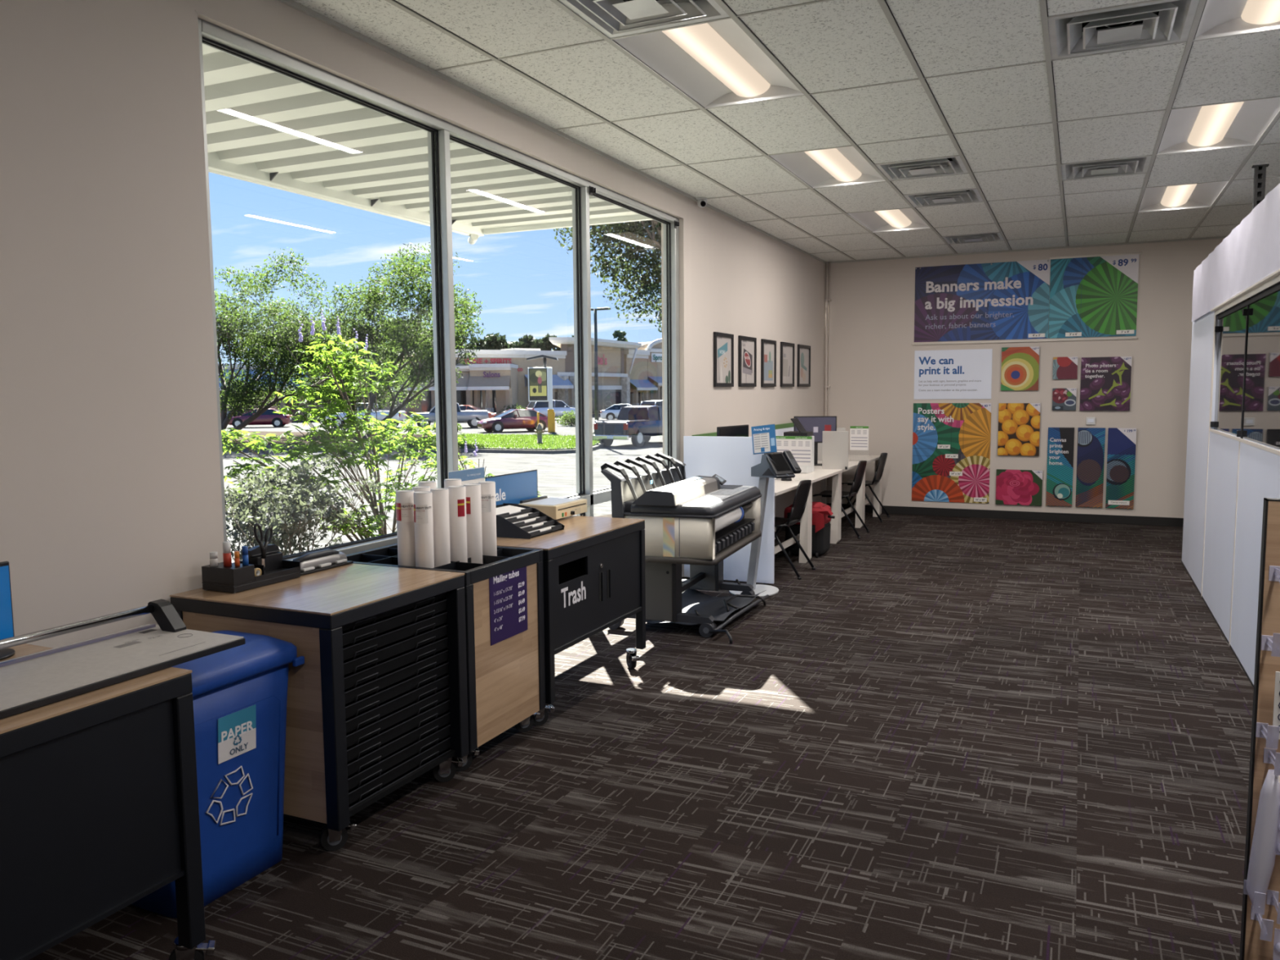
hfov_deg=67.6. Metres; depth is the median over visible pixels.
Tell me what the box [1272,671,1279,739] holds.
packet
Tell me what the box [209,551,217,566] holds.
bottle
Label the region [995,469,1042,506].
wall picture
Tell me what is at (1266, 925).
hook
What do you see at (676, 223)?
bracket
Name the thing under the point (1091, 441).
picture
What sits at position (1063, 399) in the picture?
wall picture
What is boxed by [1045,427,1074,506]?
picture
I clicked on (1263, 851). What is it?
bag
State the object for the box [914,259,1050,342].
fabric banner
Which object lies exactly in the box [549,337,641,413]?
building
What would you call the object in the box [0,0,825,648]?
wall
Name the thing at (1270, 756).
hook
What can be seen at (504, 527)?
paper tray
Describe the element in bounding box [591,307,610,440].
light pole
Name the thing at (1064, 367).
wall picture
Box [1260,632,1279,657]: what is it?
hook
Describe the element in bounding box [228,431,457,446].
lawn
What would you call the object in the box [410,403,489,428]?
pickup truck
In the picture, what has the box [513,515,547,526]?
shelf
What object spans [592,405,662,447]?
pickup truck
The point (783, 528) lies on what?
baseboard
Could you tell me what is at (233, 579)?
desk organizer
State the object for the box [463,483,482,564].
tube
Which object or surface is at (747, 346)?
picture frame
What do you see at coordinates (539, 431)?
fire hydrant
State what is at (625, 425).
tail light
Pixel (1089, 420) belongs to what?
thermostat
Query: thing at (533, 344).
pine tree
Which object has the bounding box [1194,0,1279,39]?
ceiling light
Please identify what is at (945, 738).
floor
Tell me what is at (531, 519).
paper stack
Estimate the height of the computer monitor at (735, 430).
0.520 m
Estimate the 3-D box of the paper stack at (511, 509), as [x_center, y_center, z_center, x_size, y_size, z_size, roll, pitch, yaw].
[-0.706,0.161,4.963,0.123,0.021,0.300,2,6,25]
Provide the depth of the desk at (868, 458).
11.82 m
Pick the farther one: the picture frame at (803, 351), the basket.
the picture frame at (803, 351)
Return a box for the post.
[1251,164,1269,209]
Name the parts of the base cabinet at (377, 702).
leg, panel, panel, frame, leg, brake lever, handle, handle, handle, handle, handle, handle, handle, handle, handle, handle, handle, handle, handle, drawer, drawer, drawer, drawer, drawer, drawer, drawer, drawer, drawer, drawer, drawer, drawer, drawer, panel, handle, handle, handle, handle, handle, handle, handle, handle, handle, handle, handle, handle, handle, leg, brake lever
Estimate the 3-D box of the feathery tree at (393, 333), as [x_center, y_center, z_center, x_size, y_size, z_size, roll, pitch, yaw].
[-11.739,-6.862,47.581,10.523,9.960,7.078,3,6,30]
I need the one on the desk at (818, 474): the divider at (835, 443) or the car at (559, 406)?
the divider at (835, 443)
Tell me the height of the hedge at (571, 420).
1.501 m
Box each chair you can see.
[774,480,815,579]
[813,460,870,538]
[841,453,889,522]
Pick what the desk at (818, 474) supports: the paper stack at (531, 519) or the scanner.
the scanner
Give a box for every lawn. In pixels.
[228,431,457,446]
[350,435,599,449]
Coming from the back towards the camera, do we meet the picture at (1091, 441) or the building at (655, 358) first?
the building at (655, 358)
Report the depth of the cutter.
2.56 m
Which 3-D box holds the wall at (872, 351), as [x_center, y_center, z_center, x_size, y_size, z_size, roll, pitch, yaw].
[5.591,-1.137,10.955,7.400,3.295,0.150,2,6,25]
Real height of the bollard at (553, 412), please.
1.260 m
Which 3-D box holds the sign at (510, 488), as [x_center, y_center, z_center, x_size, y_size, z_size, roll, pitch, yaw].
[-0.727,0.091,5.480,0.060,0.258,0.544,2,6,25]
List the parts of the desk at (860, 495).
cross rail, leg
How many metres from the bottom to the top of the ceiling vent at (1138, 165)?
0.182 m
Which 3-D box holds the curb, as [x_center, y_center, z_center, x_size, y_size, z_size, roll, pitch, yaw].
[-24.965,-2.501,55.499,54.300,0.150,14.000,2,6,25]
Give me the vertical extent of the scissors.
0.195 m
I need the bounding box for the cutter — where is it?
[0,599,245,719]
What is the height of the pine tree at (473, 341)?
10.459 m
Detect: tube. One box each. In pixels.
[395,489,415,566]
[412,486,430,492]
[413,491,434,568]
[417,480,435,489]
[430,488,450,567]
[444,478,461,488]
[447,485,467,562]
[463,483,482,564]
[478,480,497,555]
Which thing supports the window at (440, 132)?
in the wall at (111, 495)
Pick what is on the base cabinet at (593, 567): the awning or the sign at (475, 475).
the sign at (475, 475)
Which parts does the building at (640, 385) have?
cornice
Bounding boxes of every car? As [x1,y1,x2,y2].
[228,408,292,427]
[459,404,496,417]
[475,408,547,432]
[525,400,575,418]
[600,403,631,419]
[640,400,662,406]
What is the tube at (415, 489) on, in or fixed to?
in the base cabinet at (504, 594)
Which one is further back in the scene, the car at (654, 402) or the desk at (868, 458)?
the car at (654, 402)
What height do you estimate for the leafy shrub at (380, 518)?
2.741 m
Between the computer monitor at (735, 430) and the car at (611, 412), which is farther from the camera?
the car at (611, 412)
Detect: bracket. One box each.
[589,186,595,195]
[674,220,679,228]
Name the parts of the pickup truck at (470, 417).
bed rail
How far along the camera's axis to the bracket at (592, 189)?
6.44 m
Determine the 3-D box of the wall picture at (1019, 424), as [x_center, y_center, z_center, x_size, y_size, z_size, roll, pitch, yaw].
[4.518,-0.603,11.401,0.461,0.623,0.033,2,6,25]
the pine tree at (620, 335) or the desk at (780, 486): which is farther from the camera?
the pine tree at (620, 335)
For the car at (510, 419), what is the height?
1.474 m
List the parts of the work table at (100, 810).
panel, frame, leg, brake lever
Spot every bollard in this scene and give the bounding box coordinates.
[537,412,538,426]
[553,412,555,432]
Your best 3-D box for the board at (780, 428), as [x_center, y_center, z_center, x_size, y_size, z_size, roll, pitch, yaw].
[1.508,-0.408,10.486,0.013,0.400,1.500,2,6,25]
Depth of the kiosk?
7.40 m
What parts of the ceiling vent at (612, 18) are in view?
plate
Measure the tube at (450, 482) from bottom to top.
0.574 m
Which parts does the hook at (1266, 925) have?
rod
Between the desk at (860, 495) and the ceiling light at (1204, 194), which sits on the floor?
the desk at (860, 495)
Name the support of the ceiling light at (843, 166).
hanging from the ceiling
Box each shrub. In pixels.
[221,310,463,541]
[224,452,382,560]
[457,432,542,497]
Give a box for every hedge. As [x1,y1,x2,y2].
[431,421,462,431]
[498,403,525,413]
[555,409,575,426]
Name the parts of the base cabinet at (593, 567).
leg, brake lever, panel, frame, panel, recessed handle, recessed handle, brake lever, leg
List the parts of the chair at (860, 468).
seat, leg, leg, backrest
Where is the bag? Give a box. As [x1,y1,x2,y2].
[1245,768,1279,906]
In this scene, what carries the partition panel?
on the floor
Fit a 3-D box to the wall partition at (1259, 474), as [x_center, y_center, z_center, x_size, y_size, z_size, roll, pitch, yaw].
[3.348,-0.203,5.069,0.100,2.570,7.600,2,6,25]
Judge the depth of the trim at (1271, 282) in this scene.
5.83 m
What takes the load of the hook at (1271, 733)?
attached to the display shelf at (1251, 947)
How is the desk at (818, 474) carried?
on the floor
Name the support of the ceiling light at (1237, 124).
hanging from the ceiling
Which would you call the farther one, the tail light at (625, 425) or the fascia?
the tail light at (625, 425)
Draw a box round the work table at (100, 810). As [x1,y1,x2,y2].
[0,643,216,959]
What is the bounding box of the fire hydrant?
[534,423,544,444]
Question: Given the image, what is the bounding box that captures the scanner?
[783,417,814,473]
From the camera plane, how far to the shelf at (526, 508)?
5.01 m
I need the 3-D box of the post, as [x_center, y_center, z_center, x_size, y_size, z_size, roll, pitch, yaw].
[4.280,-0.626,6.720,0.095,3.090,0.051,2,6,25]
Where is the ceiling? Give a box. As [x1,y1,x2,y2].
[293,0,1279,262]
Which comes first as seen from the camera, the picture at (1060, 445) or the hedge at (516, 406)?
the picture at (1060, 445)
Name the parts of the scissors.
handle, blade, handle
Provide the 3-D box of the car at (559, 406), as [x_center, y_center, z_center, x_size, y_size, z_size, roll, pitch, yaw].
[-7.654,-6.230,85.190,4.680,1.803,2.060,-3,6,-27]
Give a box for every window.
[198,17,679,560]
[1209,281,1279,450]
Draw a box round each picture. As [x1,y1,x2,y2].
[911,403,991,503]
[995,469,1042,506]
[997,403,1040,455]
[1000,346,1039,390]
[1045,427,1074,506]
[1052,356,1077,379]
[1052,387,1076,410]
[1075,427,1105,507]
[1080,356,1132,410]
[1105,427,1136,508]
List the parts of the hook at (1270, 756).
rod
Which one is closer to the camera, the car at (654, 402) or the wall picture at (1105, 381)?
the wall picture at (1105, 381)
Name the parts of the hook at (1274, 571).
rod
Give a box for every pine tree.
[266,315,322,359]
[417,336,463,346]
[455,337,481,349]
[469,332,506,350]
[502,340,528,349]
[518,334,546,350]
[538,333,558,351]
[552,335,573,351]
[612,329,628,342]
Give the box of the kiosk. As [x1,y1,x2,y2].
[728,424,801,596]
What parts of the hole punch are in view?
lever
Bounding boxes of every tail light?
[593,422,597,429]
[623,423,627,430]
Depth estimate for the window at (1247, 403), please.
5.57 m
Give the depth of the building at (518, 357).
97.57 m
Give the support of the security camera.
attached to the wall at (111, 495)
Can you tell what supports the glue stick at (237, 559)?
on the desk organizer
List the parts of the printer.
guide arm, guide arm, guide arm, guide arm, guide arm, stand leg, guide arm, scanner lid, lid, stand leg, control panel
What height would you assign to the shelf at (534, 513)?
0.023 m
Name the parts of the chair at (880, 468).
seat, leg, leg, backrest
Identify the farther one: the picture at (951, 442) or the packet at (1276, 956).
the picture at (951, 442)
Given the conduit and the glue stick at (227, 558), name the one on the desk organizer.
the glue stick at (227, 558)
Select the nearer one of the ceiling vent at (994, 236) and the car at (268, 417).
the ceiling vent at (994, 236)
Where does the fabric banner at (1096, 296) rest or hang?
hanging from the rail at (1137, 252)
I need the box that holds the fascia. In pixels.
[1191,182,1279,321]
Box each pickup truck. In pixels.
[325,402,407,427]
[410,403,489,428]
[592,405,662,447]
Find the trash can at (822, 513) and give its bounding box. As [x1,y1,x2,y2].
[783,502,835,557]
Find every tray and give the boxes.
[495,502,564,538]
[520,495,547,503]
[644,530,761,565]
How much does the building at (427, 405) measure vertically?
5.100 m
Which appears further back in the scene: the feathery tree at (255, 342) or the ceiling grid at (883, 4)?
the feathery tree at (255, 342)
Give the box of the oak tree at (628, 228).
[553,219,662,332]
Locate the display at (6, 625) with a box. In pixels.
[0,560,14,660]
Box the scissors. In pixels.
[253,523,272,572]
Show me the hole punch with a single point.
(324, 559)
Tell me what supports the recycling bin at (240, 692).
on the floor
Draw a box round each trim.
[195,9,684,577]
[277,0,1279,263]
[1181,275,1279,688]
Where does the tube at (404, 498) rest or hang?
in the base cabinet at (504, 594)
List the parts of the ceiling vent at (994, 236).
plate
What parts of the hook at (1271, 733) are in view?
rod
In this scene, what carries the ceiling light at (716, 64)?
hanging from the ceiling
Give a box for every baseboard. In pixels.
[775,526,785,533]
[826,502,1183,526]
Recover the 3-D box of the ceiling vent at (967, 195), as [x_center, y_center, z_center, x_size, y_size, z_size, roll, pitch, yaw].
[2.592,-2.472,8.143,0.596,0.182,0.596,2,6,25]
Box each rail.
[911,337,1137,345]
[1049,251,1142,259]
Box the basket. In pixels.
[645,587,765,625]
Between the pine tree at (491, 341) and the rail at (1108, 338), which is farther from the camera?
the pine tree at (491, 341)
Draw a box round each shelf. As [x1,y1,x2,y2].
[495,505,533,517]
[506,511,540,522]
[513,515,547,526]
[521,520,555,531]
[529,524,563,537]
[1239,497,1279,959]
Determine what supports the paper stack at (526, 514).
on the paper tray at (504, 527)
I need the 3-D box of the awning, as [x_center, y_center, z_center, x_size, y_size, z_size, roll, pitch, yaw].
[-2.858,-1.777,3.602,1.874,0.254,10.445,2,6,25]
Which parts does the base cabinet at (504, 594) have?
frame, leg, brake lever, panel, brake lever, leg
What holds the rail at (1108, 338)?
attached to the wall at (872, 351)
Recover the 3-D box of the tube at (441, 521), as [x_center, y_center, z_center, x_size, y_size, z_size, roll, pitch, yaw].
[-0.855,0.314,4.112,0.077,0.554,0.077,2,6,25]
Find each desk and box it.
[774,468,843,543]
[774,478,813,563]
[813,460,865,528]
[820,454,882,516]
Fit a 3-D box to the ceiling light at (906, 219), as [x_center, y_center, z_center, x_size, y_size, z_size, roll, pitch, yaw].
[2.419,-2.556,9.225,0.600,0.113,1.210,2,6,25]
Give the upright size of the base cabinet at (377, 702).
0.860 m
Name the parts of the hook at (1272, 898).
rod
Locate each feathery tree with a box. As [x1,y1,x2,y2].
[213,247,359,435]
[266,307,434,414]
[280,242,486,440]
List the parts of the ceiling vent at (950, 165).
plate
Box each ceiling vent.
[558,0,729,38]
[875,155,968,180]
[903,188,983,207]
[942,232,1003,244]
[1047,0,1199,59]
[1061,155,1151,180]
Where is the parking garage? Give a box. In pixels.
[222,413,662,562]
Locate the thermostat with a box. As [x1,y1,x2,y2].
[1085,417,1095,424]
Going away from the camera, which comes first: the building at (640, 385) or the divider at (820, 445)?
the divider at (820, 445)
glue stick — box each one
[222,541,231,566]
[234,551,239,566]
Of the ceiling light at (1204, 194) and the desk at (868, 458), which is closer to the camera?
the ceiling light at (1204, 194)
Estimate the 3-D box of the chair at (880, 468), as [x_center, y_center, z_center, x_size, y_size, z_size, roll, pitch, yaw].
[2.731,0.073,11.661,0.556,0.815,0.502,2,6,25]
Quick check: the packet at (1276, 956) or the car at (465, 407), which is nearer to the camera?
the packet at (1276, 956)
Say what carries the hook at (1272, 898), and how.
attached to the display shelf at (1251, 947)
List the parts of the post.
plate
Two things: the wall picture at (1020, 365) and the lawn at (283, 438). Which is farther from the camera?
the lawn at (283, 438)
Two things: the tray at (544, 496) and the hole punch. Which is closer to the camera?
the hole punch
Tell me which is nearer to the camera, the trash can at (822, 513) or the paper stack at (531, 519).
the paper stack at (531, 519)
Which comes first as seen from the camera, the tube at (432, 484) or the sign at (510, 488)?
the tube at (432, 484)
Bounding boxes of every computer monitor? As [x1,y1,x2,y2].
[716,424,748,436]
[793,416,836,465]
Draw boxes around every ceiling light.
[613,18,803,108]
[768,146,885,188]
[847,208,929,232]
[1137,181,1228,212]
[1155,97,1279,155]
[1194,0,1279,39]
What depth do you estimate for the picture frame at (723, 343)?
8.81 m
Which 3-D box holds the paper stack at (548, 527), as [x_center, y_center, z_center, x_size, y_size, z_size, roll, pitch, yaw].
[-0.624,0.245,4.933,0.303,0.021,0.300,2,6,25]
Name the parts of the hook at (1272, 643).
rod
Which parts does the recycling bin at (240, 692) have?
lid, lid handle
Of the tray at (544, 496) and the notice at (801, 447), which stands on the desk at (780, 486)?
the notice at (801, 447)
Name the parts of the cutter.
rail, board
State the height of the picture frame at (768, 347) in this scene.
0.491 m
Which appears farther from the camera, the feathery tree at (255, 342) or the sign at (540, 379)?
the sign at (540, 379)
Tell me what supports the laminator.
on the base cabinet at (593, 567)
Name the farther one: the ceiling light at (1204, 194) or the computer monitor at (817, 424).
the computer monitor at (817, 424)
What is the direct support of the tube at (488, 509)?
in the base cabinet at (504, 594)
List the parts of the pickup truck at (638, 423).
bed rail, bed rail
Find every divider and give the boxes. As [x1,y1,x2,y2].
[817,427,845,460]
[822,431,848,469]
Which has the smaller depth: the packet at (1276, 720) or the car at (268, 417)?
the packet at (1276, 720)
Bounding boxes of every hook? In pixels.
[1243,879,1266,915]
[1250,904,1273,942]
[1255,722,1279,749]
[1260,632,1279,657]
[1263,747,1279,775]
[1266,889,1279,924]
[1268,565,1279,583]
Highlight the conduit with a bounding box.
[824,261,831,503]
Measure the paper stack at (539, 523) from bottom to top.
0.021 m
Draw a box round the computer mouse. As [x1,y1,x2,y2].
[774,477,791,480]
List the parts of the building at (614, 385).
dark panel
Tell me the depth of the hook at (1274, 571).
2.21 m
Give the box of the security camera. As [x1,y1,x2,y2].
[696,197,707,208]
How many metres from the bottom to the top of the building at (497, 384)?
5.250 m
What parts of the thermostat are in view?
plate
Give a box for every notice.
[775,435,812,466]
[849,426,868,450]
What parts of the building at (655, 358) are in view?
cornice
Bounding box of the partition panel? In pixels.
[683,435,774,584]
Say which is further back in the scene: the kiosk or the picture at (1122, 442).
the picture at (1122, 442)
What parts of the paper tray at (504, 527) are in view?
panel, panel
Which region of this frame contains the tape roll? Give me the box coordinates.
[254,568,262,576]
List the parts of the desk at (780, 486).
cross rail, leg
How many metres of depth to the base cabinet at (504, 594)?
4.16 m
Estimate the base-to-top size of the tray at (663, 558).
0.037 m
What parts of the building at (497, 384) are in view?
cornice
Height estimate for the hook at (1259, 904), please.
0.073 m
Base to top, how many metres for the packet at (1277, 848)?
0.155 m
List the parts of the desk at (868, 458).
leg, cross rail, leg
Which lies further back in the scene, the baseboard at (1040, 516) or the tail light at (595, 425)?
the tail light at (595, 425)
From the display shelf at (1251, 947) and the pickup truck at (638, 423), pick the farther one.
the pickup truck at (638, 423)
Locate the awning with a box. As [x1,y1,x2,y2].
[202,44,652,244]
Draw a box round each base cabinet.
[169,563,468,851]
[346,543,545,771]
[496,515,645,725]
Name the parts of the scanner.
raised lid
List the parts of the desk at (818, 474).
leg, leg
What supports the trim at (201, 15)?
attached to the wall at (111, 495)
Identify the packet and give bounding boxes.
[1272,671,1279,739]
[1272,928,1279,959]
[1275,806,1279,855]
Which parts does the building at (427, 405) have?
cornice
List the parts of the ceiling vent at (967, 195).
plate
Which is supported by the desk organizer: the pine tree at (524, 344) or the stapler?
the stapler
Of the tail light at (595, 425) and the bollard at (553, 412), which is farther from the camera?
the bollard at (553, 412)
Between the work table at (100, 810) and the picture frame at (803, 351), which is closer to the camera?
the work table at (100, 810)
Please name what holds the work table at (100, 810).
on the floor
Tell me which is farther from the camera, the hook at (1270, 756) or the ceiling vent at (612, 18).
the ceiling vent at (612, 18)
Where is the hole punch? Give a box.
[292,548,353,575]
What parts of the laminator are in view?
lid, control plate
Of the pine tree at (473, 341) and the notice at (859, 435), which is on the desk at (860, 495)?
the notice at (859, 435)
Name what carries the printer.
on the floor
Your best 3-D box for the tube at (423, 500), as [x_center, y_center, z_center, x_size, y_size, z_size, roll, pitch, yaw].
[-0.907,0.324,4.030,0.078,0.548,0.078,2,6,25]
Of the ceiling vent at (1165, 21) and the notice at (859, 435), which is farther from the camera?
the notice at (859, 435)
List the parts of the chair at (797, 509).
seat, leg, backrest, leg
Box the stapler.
[248,544,279,557]
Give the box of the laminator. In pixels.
[518,495,586,520]
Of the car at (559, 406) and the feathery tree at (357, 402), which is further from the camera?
the car at (559, 406)
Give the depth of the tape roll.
3.62 m
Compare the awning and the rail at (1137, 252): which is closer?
the awning
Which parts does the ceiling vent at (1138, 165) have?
plate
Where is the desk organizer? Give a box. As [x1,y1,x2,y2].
[201,551,300,593]
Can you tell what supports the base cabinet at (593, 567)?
on the floor
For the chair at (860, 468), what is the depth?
10.41 m
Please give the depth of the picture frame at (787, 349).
10.72 m
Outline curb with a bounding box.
[222,442,604,453]
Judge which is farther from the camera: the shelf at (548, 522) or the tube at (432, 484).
the shelf at (548, 522)
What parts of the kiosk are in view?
plate, post, screen frame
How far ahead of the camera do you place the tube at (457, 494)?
4.15 m
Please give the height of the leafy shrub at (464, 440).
1.485 m
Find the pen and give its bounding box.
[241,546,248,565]
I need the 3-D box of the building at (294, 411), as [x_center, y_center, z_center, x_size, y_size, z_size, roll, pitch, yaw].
[-34.120,-8.305,91.125,18.855,5.300,12.062,-2,6,-20]
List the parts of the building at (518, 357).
cornice, cornice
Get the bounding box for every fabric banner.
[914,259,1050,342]
[1048,253,1139,338]
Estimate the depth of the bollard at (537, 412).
59.09 m
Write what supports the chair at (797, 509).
on the floor
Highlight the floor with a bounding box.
[29,511,1253,959]
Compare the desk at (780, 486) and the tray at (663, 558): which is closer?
the tray at (663, 558)
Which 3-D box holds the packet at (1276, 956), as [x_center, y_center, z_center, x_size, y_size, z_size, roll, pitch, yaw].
[1.496,1.107,2.171,0.096,0.155,0.022,2,6,25]
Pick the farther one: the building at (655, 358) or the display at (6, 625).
the building at (655, 358)
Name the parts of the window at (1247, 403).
pane, pane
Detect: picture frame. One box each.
[713,331,733,386]
[737,335,756,386]
[760,338,776,386]
[780,342,795,386]
[796,344,810,386]
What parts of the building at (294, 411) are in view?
cornice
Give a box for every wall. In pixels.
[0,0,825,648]
[823,238,1224,518]
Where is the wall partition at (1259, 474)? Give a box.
[1182,311,1279,684]
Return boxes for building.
[218,364,388,421]
[387,365,481,418]
[396,348,575,408]
[466,363,518,414]
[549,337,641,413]
[623,349,657,405]
[637,338,662,400]
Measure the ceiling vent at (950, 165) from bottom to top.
0.182 m
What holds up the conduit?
attached to the wall at (872, 351)
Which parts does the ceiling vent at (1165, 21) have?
plate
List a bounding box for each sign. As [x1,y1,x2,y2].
[448,466,484,485]
[484,469,537,505]
[526,355,558,432]
[913,348,992,399]
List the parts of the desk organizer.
drawer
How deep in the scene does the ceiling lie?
5.47 m
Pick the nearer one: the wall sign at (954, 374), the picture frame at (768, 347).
the picture frame at (768, 347)
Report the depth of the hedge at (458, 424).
61.31 m
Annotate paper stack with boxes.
[495,505,524,515]
[503,511,532,519]
[511,516,540,523]
[519,520,546,528]
[527,524,554,533]
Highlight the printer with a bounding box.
[600,452,768,644]
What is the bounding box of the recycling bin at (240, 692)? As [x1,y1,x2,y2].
[131,630,304,918]

